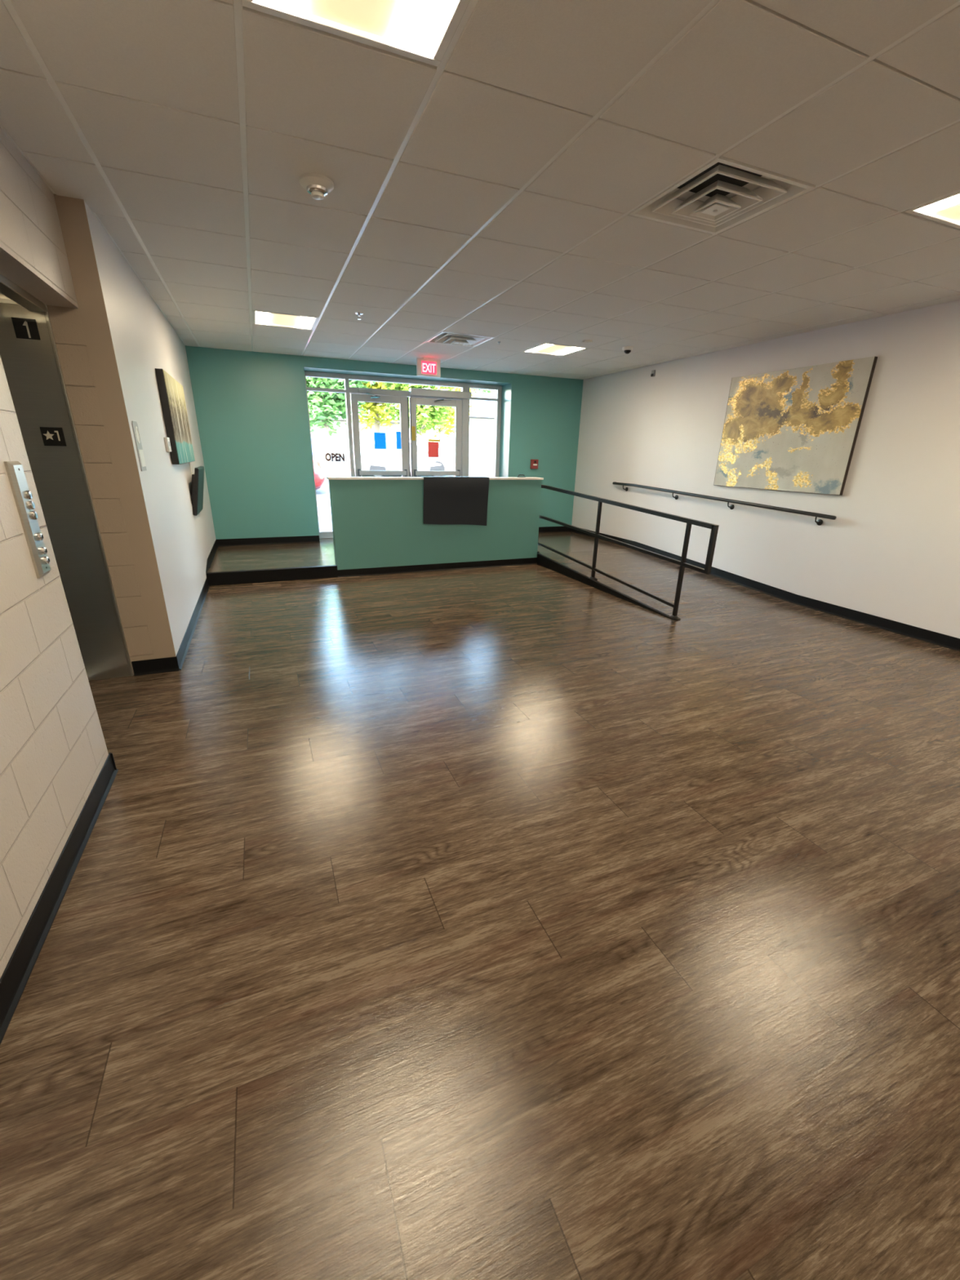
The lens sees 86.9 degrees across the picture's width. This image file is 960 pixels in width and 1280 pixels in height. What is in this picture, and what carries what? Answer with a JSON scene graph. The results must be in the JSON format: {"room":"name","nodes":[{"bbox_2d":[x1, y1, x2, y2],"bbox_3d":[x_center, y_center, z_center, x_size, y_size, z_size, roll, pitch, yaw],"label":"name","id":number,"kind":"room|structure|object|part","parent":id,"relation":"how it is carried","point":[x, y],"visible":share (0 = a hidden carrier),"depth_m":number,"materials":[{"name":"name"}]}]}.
{"room":"building lobby","nodes":[
{"label":"building lobby","id":0,"kind":"room"},
{"bbox_2d":[0,297,18,304],"bbox_3d":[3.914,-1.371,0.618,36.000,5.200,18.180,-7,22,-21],"label":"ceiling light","id":1,"kind":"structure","parent":0,"point":[2,300],"depth_m":5.67,"materials":[{"name":"paint"}]},
{"bbox_2d":[0,127,155,978],"bbox_3d":[-0.877,0.139,-0.120,0.140,2.688,7.570,-7,22,-21],"label":"wall","id":2,"kind":"structure","parent":0,"point":[54,752],"depth_m":1.93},
{"bbox_2d":[3,461,50,577],"bbox_3d":[-1.628,-0.434,1.841,0.030,0.405,0.096,-7,22,-21],"label":"station","id":3,"kind":"object","parent":2,"relation":"attached to","point":[23,497],"visible":1,"depth_m":1.82,"materials":[{"name":"metal"}]},
{"bbox_2d":[36,532,43,540],"bbox_3d":[-1.627,-0.383,1.878,0.011,0.029,0.030,-7,22,-21],"label":"switch","id":4,"kind":"object","parent":3,"relation":"attached to","point":[39,535],"depth_m":1.87,"materials":[{"name":"silver metal"}]},
{"bbox_2d":[40,546,47,554],"bbox_3d":[-1.628,-0.335,1.896,0.011,0.029,0.030,-7,22,-21],"label":"switch","id":5,"kind":"object","parent":3,"relation":"attached to","point":[43,550],"depth_m":1.89,"materials":[{"name":"silver metal"}]},
{"bbox_2d":[43,555,49,564],"bbox_3d":[-1.629,-0.301,1.909,0.011,0.029,0.030,-7,22,-21],"label":"switch","id":6,"kind":"object","parent":3,"relation":"attached to","point":[46,559],"depth_m":1.90,"materials":[{"name":"silver metal"}]},
{"bbox_2d":[0,752,118,1044],"bbox_3d":[-0.620,1.583,-0.282,0.146,0.100,6.151,-7,22,-21],"label":"baseboard","id":7,"kind":"structure","parent":2,"relation":"attached to","point":[15,977],"depth_m":1.65,"materials":[{"name":"black rubber"}]},
{"bbox_2d":[0,273,133,680],"bbox_3d":[-2.244,-0.572,2.440,0.359,2.200,1.335,-7,22,-21],"label":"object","id":8,"kind":"object","parent":2,"relation":"attached to","point":[33,370],"visible":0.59,"depth_m":2.95,"materials":[{"name":"metal"}]},
{"bbox_2d":[11,316,40,340],"bbox_3d":[-2.395,-1.642,2.676,0.103,0.096,0.006,-7,22,-21],"label":"number plate","id":9,"kind":"object","parent":8,"relation":"attached to","point":[24,328],"visible":1,"depth_m":2.67,"materials":[{"name":"black plastic"}]},
{"bbox_2d":[40,426,66,446],"bbox_3d":[-2.405,-1.146,2.858,0.103,0.098,0.006,-7,22,-21],"label":"number plate","id":10,"kind":"object","parent":8,"relation":"attached to","point":[51,436],"visible":1,"depth_m":2.86,"materials":[{"name":"black plastic"}]},
{"bbox_2d":[53,194,176,658],"bbox_3d":[-2.121,-1.047,3.031,0.125,2.688,0.003,-7,22,-21],"label":"wall","id":11,"kind":"structure","parent":0,"point":[72,213],"depth_m":2.93,"materials":[{"name":"beige paint"}]},
{"bbox_2d":[131,656,179,675],"bbox_3d":[-2.203,0.178,3.446,0.265,0.100,0.016,-7,22,-21],"label":"baseboard","id":12,"kind":"structure","parent":11,"relation":"attached to","point":[145,667],"depth_m":3.45,"materials":[{"name":"black rubber"}]},
{"bbox_2d":[84,200,216,655],"bbox_3d":[-2.939,-1.747,4.886,0.125,2.688,4.287,-7,22,-21],"label":"wall","id":13,"kind":"structure","parent":0,"point":[144,340],"depth_m":3.75,"materials":[{"name":"white paint"}]},
{"bbox_2d":[131,421,146,471],"bbox_3d":[-2.113,-1.201,3.147,0.010,0.287,0.150,-7,22,-21],"label":"wall plaque","id":14,"kind":"object","parent":13,"relation":"attached to","point":[135,426],"visible":1,"depth_m":3.12,"materials":[{"name":"grey plastic"}]},
{"bbox_2d":[164,436,171,452],"bbox_3d":[-2.536,-1.588,4.121,0.026,0.110,0.120,-7,22,-21],"label":"thermostat","id":15,"kind":"object","parent":13,"relation":"attached to","point":[166,440],"visible":1,"depth_m":4.08,"materials":[{"name":"white plastic"}]},
{"bbox_2d":[155,368,195,464],"bbox_3d":[-2.808,-2.031,4.713,0.057,0.722,1.260,-7,22,-21],"label":"picture","id":16,"kind":"object","parent":13,"relation":"attached to","point":[171,393],"visible":1,"depth_m":4.38,"materials":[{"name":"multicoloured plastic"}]},
{"bbox_2d":[188,462,204,515],"bbox_3d":[-2.998,-1.626,5.395,0.123,0.524,0.640,-7,22,-21],"label":"wall monitor","id":17,"kind":"object","parent":13,"relation":"attached to","point":[197,477],"visible":1,"depth_m":5.18,"materials":[{"name":"black plastic"}]},
{"bbox_3d":[-2.997,-1.600,5.336,0.075,0.288,0.440,-7,22,-21],"label":"casing","id":18,"kind":"part","parent":17,"relation":"part of","materials":[{"name":"black plastic"}]},
{"bbox_2d":[175,539,217,670],"bbox_3d":[-2.896,-0.605,5.331,0.016,0.240,4.294,-7,22,-21],"label":"baseboard","id":19,"kind":"structure","parent":13,"relation":"attached to","point":[183,650],"depth_m":4.42,"materials":[{"name":"black rubber"}]},
{"bbox_2d":[185,345,583,539],"bbox_3d":[-1.235,-2.853,7.987,6.135,2.688,0.500,-7,22,-21],"label":"wall","id":20,"kind":"structure","parent":0,"point":[251,407],"depth_m":7.16,"materials":[{"name":"teal paint"}]},
{"bbox_2d":[216,535,319,546],"bbox_3d":[-3.072,-1.448,7.409,1.397,0.100,0.016,-7,22,-21],"label":"baseboard","id":21,"kind":"structure","parent":20,"relation":"attached to","point":[308,539],"depth_m":7.40,"materials":[{"name":"black rubber"}]},
{"bbox_2d":[304,370,502,538],"bbox_3d":[-1.119,-2.900,8.193,3.116,2.358,0.160,-7,22,-21],"label":"window","id":22,"kind":"structure","parent":20,"relation":"in","point":[464,387],"depth_m":7.90,"materials":[{"name":"metal"}]},
{"bbox_2d":[324,451,345,461],"bbox_3d":[-2.216,-2.794,7.737,0.296,0.148,0.006,-7,22,-21],"label":"sign","id":23,"kind":"object","parent":22,"relation":"attached to","point":[331,457],"visible":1,"depth_m":7.74,"materials":[{"name":"black plastic"}]},
{"bbox_2d":[357,388,380,398],"bbox_3d":[-1.653,-3.672,7.567,0.323,0.124,0.109,0,20,-3],"label":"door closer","id":24,"kind":"structure","parent":22,"relation":"attached to","point":[360,390],"depth_m":7.54,"materials":[{"name":"grey metal"}]},
{"bbox_3d":[-1.596,-3.646,7.559,0.216,0.083,0.078,-2,20,-9],"label":"arm","id":25,"kind":"part","parent":24,"relation":"part of","materials":[{"name":"silver metal"}]},
{"bbox_2d":[350,393,410,476],"bbox_3d":[-1.532,-2.724,8.035,0.873,2.094,0.117,-7,22,-21],"label":"door","id":26,"kind":"structure","parent":22,"relation":"attached to","point":[402,402],"depth_m":7.87,"materials":[{"name":"metal"}]},
{"bbox_2d":[373,432,386,448],"bbox_3d":[-1.558,-3.107,7.908,0.180,0.237,0.003,-7,22,-21],"label":"paper notice","id":27,"kind":"object","parent":26,"relation":"attached to","point":[380,438],"visible":1,"depth_m":7.91,"materials":[{"name":"blue paper"}]},
{"bbox_2d":[395,431,401,448],"bbox_3d":[-1.283,-3.154,8.012,0.074,0.255,0.003,-7,22,-21],"label":"paper notice","id":28,"kind":"object","parent":26,"relation":"attached to","point":[397,433],"visible":1,"depth_m":8.01,"materials":[{"name":"blue paper"}]},
{"bbox_2d":[408,396,462,476],"bbox_3d":[-0.708,-2.826,8.360,0.865,2.094,0.117,-7,22,-21],"label":"door","id":29,"kind":"structure","parent":22,"relation":"attached to","point":[413,402],"depth_m":8.19,"materials":[{"name":"metal"}]},
{"bbox_2d":[411,426,415,440],"bbox_3d":[-1.053,-3.276,8.043,0.060,0.210,0.003,-7,22,-21],"label":"paper notice","id":30,"kind":"object","parent":29,"relation":"attached to","point":[413,428],"visible":1,"depth_m":8.04,"materials":[{"name":"yellow paper"}]},
{"bbox_2d":[427,439,439,457],"bbox_3d":[-0.750,-3.121,8.259,0.202,0.278,0.004,-7,22,-21],"label":"paper notice","id":31,"kind":"object","parent":29,"relation":"attached to","point":[433,444],"visible":1,"depth_m":8.25,"materials":[{"name":"red paper"}]},
{"bbox_2d":[408,387,471,402],"bbox_3d":[-0.604,-3.811,7.929,0.994,0.173,0.166,-7,22,-21],"label":"operator","id":32,"kind":"object","parent":22,"relation":"attached to","point":[412,392],"visible":1,"depth_m":7.90,"materials":[{"name":"metal"}]},
{"bbox_3d":[-0.557,-3.766,7.939,0.308,0.083,0.119,-7,22,-21],"label":"arm","id":33,"kind":"part","parent":32,"relation":"part of","materials":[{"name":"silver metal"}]},
{"bbox_2d":[529,459,538,468],"bbox_3d":[0.921,-2.971,8.567,0.130,0.150,0.062,-7,22,-21],"label":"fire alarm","id":34,"kind":"object","parent":20,"relation":"attached to","point":[534,463],"visible":1,"depth_m":8.55,"materials":[{"name":"red plastic"}]},
{"bbox_2d":[538,525,571,533],"bbox_3d":[1.066,-1.962,9.038,1.320,0.100,0.016,-7,22,-21],"label":"baseboard","id":35,"kind":"structure","parent":20,"relation":"attached to","point":[544,529],"depth_m":9.15,"materials":[{"name":"black rubber"}]},
{"bbox_2d":[328,480,541,569],"bbox_3d":[-0.482,-1.478,6.542,2.740,1.135,0.150,-7,22,-21],"label":"wall","id":36,"kind":"structure","parent":0,"point":[376,523],"depth_m":6.36,"materials":[{"name":"teal paint"}]},
{"bbox_2d":[326,476,543,479],"bbox_3d":[-0.471,-2.022,6.342,2.780,0.025,0.186,-7,22,-21],"label":"trim","id":37,"kind":"structure","parent":36,"relation":"on","point":[327,477],"depth_m":6.07,"materials":[{"name":"white paint"}]},
{"bbox_2d":[422,476,489,525],"bbox_3d":[-0.334,-1.773,6.495,0.882,0.608,0.216,-7,22,-21],"label":"mat","id":38,"kind":"object","parent":37,"relation":"on","point":[447,500],"visible":0.99,"depth_m":6.39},
{"bbox_2d":[337,557,537,577],"bbox_3d":[-0.461,-0.960,6.651,2.740,0.090,0.016,-7,22,-21],"label":"baseboard","id":39,"kind":"structure","parent":36,"relation":"attached to","point":[492,563],"depth_m":6.60,"materials":[{"name":"black rubber"}]},
{"bbox_2d":[0,564,959,1279],"bbox_3d":[0.584,0.442,3.204,7.310,0.120,12.310,-7,22,-21],"label":"floor","id":40,"kind":"structure","parent":0,"point":[532,922],"depth_m":1.56,"materials":[{"name":"plastic"}]},
{"bbox_2d":[207,531,629,572],"bbox_3d":[-0.769,-1.373,7.681,5.835,0.140,2.270,-7,22,-21],"label":"platform","id":41,"kind":"object","parent":40,"relation":"on","point":[241,557],"visible":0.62,"depth_m":6.92,"materials":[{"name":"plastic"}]},
{"bbox_2d":[206,564,337,586],"bbox_3d":[-2.387,-0.756,5.908,1.412,0.144,0.057,-7,22,-21],"label":"trim","id":42,"kind":"structure","parent":41,"relation":"attached to","point":[248,576],"depth_m":5.87,"materials":[{"name":"black rubber"}]},
{"bbox_2d":[0,0,959,379],"bbox_3d":[1.189,-2.100,2.309,5.960,0.024,11.660,-7,22,-21],"label":"ceiling","id":43,"kind":"structure","parent":0,"point":[491,190],"depth_m":2.19,"materials":[{"name":"tile"}]},
{"bbox_2d":[252,310,319,329],"bbox_3d":[-1.921,-3.165,4.982,0.590,0.054,0.590,-7,22,-21],"label":"ceiling light","id":44,"kind":"object","parent":43,"relation":"attached to","point":[259,317],"visible":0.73,"depth_m":5.00,"materials":[{"name":"white plastic"}]},
{"bbox_2d":[298,173,333,199],"bbox_3d":[-0.769,-2.126,2.397,0.156,0.064,0.156,-7,22,-21],"label":"smoke detector","id":45,"kind":"object","parent":43,"relation":"attached to","point":[317,185],"visible":1,"depth_m":2.36,"materials":[{"name":"white plastic"}]},
{"bbox_2d":[241,0,470,66],"bbox_3d":[-0.295,-1.772,1.291,0.590,0.054,0.590,-7,22,-21],"label":"ceiling light","id":46,"kind":"object","parent":43,"relation":"attached to","point":[420,30],"visible":1,"depth_m":1.50,"materials":[{"name":"white plastic"}]},
{"bbox_2d":[355,311,363,319],"bbox_3d":[-1.109,-2.973,4.655,0.076,0.049,0.076,-7,22,-21],"label":"sprinkler","id":47,"kind":"object","parent":43,"relation":"attached to","point":[359,313],"visible":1,"depth_m":4.64,"materials":[{"name":"silver metal"}]},
{"bbox_2d":[416,357,440,377],"bbox_3d":[-0.692,-3.673,6.830,0.325,0.224,0.070,-7,22,-21],"label":"exit sign","id":48,"kind":"object","parent":43,"relation":"hanging from","point":[425,366],"visible":1,"depth_m":6.81,"materials":[{"name":"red plastic"}]},
{"bbox_3d":[-0.683,-3.659,6.815,0.207,0.148,0.008,-7,22,-21],"label":"panel","id":49,"kind":"part","parent":48,"relation":"part of","materials":[{"name":"red plastic"}]},
{"bbox_2d":[426,331,494,346],"bbox_3d":[-0.231,-3.378,5.646,0.594,0.146,0.594,-7,22,-21],"label":"ceiling vent","id":50,"kind":"object","parent":43,"relation":"in","point":[443,337],"visible":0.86,"depth_m":5.63,"materials":[{"name":"white metal"}]},
{"bbox_2d":[521,342,588,355],"bbox_3d":[0.896,-3.514,6.092,0.590,0.054,0.590,-7,22,-21],"label":"ceiling light","id":51,"kind":"object","parent":43,"relation":"attached to","point":[545,348],"visible":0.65,"depth_m":6.12,"materials":[{"name":"white plastic"}]},
{"bbox_2d":[582,339,592,343],"bbox_3d":[1.181,-3.280,5.583,0.110,0.024,0.110,-7,22,-21],"label":"ceiling sensor","id":52,"kind":"object","parent":43,"relation":"attached to","point":[586,341],"visible":1,"depth_m":5.55,"materials":[{"name":"white plastic"}]},
{"bbox_2d":[622,346,633,354],"bbox_3d":[1.708,-3.351,5.870,0.124,0.068,0.124,-7,22,-21],"label":"dome camera","id":53,"kind":"object","parent":43,"relation":"attached to","point":[627,349],"visible":1,"depth_m":5.83,"materials":[{"name":"white plastic"}]},
{"bbox_2d":[628,155,815,235],"bbox_3d":[1.163,-2.184,2.483,0.594,0.146,0.594,-7,22,-21],"label":"ceiling vent","id":54,"kind":"object","parent":43,"relation":"in","point":[723,193],"visible":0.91,"depth_m":2.48,"materials":[{"name":"white metal"}]},
{"bbox_3d":[1.162,-2.122,2.506,0.100,0.012,0.100,-7,22,-21],"label":"plate","id":55,"kind":"part","parent":54,"relation":"part of","materials":[{"name":"white metal"}]},
{"bbox_2d":[904,190,959,229],"bbox_3d":[2.522,-2.122,2.401,0.590,0.054,0.590,-7,22,-21],"label":"ceiling light","id":56,"kind":"object","parent":43,"relation":"attached to","point":[945,210],"visible":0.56,"depth_m":2.56,"materials":[{"name":"white plastic"}]},
{"bbox_2d":[540,548,793,617],"bbox_3d":[2.099,-0.800,6.289,1.679,0.140,2.702,-7,22,-21],"label":"ramp","id":57,"kind":"structure","parent":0,"point":[701,593],"depth_m":5.96,"materials":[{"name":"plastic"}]},
{"bbox_2d":[537,553,678,621],"bbox_3d":[1.340,-0.697,5.957,0.036,0.146,2.740,-7,22,-21],"label":"trim","id":58,"kind":"structure","parent":57,"relation":"attached to","point":[542,560],"depth_m":6.10,"materials":[{"name":"black rubber"}]},
{"bbox_2d":[537,484,719,619],"bbox_3d":[1.391,-1.132,5.809,0.104,1.062,3.201,-7,22,-21],"label":"ramp railing","id":59,"kind":"object","parent":57,"relation":"on","point":[714,528],"visible":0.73,"depth_m":5.10,"materials":[{"name":"black metal"}]},
{"bbox_3d":[1.354,-1.158,5.894,0.033,0.910,0.033,-7,22,-21],"label":"post","id":60,"kind":"part","parent":59,"relation":"part of","materials":[{"name":"black metal"}]},
{"bbox_3d":[1.325,-0.859,6.062,0.027,0.180,2.841,-7,22,-21],"label":"rail","id":61,"kind":"part","parent":59,"relation":"part of","materials":[{"name":"black metal"}]},
{"bbox_3d":[1.397,-1.168,5.784,0.031,0.160,3.176,-7,22,-21],"label":"rail","id":62,"kind":"part","parent":59,"relation":"part of","materials":[{"name":"black metal"}]},
{"bbox_3d":[1.401,-1.543,5.655,0.038,0.184,3.158,-7,22,-21],"label":"rail","id":63,"kind":"part","parent":59,"relation":"part of","materials":[{"name":"black metal"}]},
{"bbox_3d":[1.879,-0.642,4.724,0.033,0.912,0.033,-7,22,-21],"label":"post","id":64,"kind":"part","parent":59,"relation":"part of","materials":[{"name":"black metal"}]},
{"bbox_2d":[571,299,959,638],"bbox_3d":[3.892,-1.310,4.087,0.150,2.688,12.160,-7,22,-21],"label":"wall","id":65,"kind":"structure","parent":0,"point":[891,550],"depth_m":5.06,"materials":[{"name":"white paint"}]},
{"bbox_2d":[650,369,655,377],"bbox_3d":[2.373,-3.654,6.950,0.036,0.080,0.060,-7,22,-21],"label":"wall sensor","id":66,"kind":"object","parent":65,"relation":"attached to","point":[653,371],"visible":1,"depth_m":6.94,"materials":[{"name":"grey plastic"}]},
{"bbox_2d":[612,481,836,525],"bbox_3d":[2.776,-1.782,6.437,0.094,0.237,3.575,-7,22,-21],"label":"wall handrail","id":67,"kind":"object","parent":65,"relation":"attached to","point":[820,522],"visible":1,"depth_m":5.91,"materials":[{"name":"black metal"}]},
{"bbox_2d":[570,528,959,651],"bbox_3d":[3.886,-0.071,4.264,0.016,0.240,11.660,-7,22,-21],"label":"baseboard","id":68,"kind":"structure","parent":65,"relation":"attached to","point":[925,635],"depth_m":5.15,"materials":[{"name":"black rubber"}]},
{"bbox_2d":[713,356,877,495],"bbox_3d":[3.182,-2.196,5.339,0.042,1.178,1.555,-7,22,-21],"label":"painting","id":69,"kind":"object","parent":65,"relation":"attached to","point":[794,429],"visible":1,"depth_m":5.18,"materials":[{"name":"fabric"}]},
{"label":"outside","id":70,"kind":"structure","parent":0,"visible":0},
{"bbox_2d":[312,454,493,509],"bbox_3d":[-10.399,-17.250,48.447,120.000,1.800,77.000,-7,22,-21],"label":"parking lot","id":71,"kind":"structure","parent":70,"point":[477,467],"depth_m":24.32,"materials":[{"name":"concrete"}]},
{"bbox_2d":[312,457,324,489],"bbox_3d":[-6.740,-4.878,14.376,4.452,1.400,1.924,-7,22,-21],"label":"parked car","id":72,"kind":"object","parent":71,"relation":"on","point":[319,475],"visible":0.05,"depth_m":14.70,"materials":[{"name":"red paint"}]},
{"bbox_2d":[306,377,375,466],"bbox_3d":[-7.929,-12.697,25.135,5.461,7.922,5.541,-9,23,-26],"label":"leafy tree","id":73,"kind":"object","parent":71,"relation":"on","point":[324,406],"visible":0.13,"depth_m":24.95,"materials":[{"name":"green plant"}]},
{"bbox_3d":[-7.921,-13.442,24.930,5.523,6.381,5.548,-7,22,-21],"label":"crown","id":74,"kind":"part","parent":73,"relation":"part of","materials":[{"name":"green plant"}]},
{"bbox_2d":[310,415,419,455],"bbox_3d":[-17.039,-17.061,42.703,24.100,3.400,6.600,-7,22,-21],"label":"building","id":75,"kind":"structure","parent":71,"relation":"on","point":[339,442],"depth_m":41.99,"materials":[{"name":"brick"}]},
{"bbox_2d":[351,381,399,440],"bbox_3d":[-6.621,-15.789,31.470,6.088,9.045,5.842,-7,22,-21],"label":"leafy tree","id":76,"kind":"object","parent":71,"relation":"on","point":[376,410],"visible":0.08,"depth_m":31.34,"materials":[{"name":"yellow plant"}]},
{"bbox_2d":[344,439,454,476],"bbox_3d":[-3.213,-7.530,21.014,4.662,1.450,1.958,-7,22,-21],"label":"parked car","id":77,"kind":"object","parent":71,"relation":"on","point":[389,458],"visible":0.7,"depth_m":20.15,"materials":[{"name":"white paint"}]},
{"bbox_2d":[381,382,457,445],"bbox_3d":[-3.188,-13.282,27.816,4.593,7.318,4.663,-7,22,-21],"label":"leafy tree","id":78,"kind":"object","parent":71,"relation":"on","point":[426,415],"visible":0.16,"depth_m":27.47,"materials":[{"name":"green plant"}]},
{"bbox_2d":[426,386,474,449],"bbox_3d":[-2.799,-16.896,35.297,4.908,8.513,5.100,8,21,17],"label":"leafy tree","id":79,"kind":"object","parent":71,"relation":"on","point":[441,431],"visible":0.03,"depth_m":35.71,"materials":[{"name":"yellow plant"}]},
{"bbox_2d":[444,392,495,458],"bbox_3d":[2.934,-19.812,47.574,12.200,5.700,8.200,-7,22,-21],"label":"house","id":80,"kind":"structure","parent":71,"relation":"on","point":[482,420],"depth_m":43.41,"materials":[{"name":"white"}]},
{"bbox_2d":[471,388,495,394],"bbox_3d":[-0.291,-26.809,54.567,5.962,12.780,5.942,16,25,34],"label":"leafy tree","id":81,"kind":"object","parent":71,"relation":"on","point":[476,390],"visible":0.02,"depth_m":53.44,"materials":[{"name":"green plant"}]},
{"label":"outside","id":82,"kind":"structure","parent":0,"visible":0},
{"bbox_2d":[317,509,332,531],"bbox_3d":[-0.433,-2.575,11.277,36.000,0.325,4.480,-7,22,-21],"label":"sidewalk","id":83,"kind":"structure","parent":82,"point":[325,522],"depth_m":10.24,"materials":[{"name":"concrete"}]}
]}

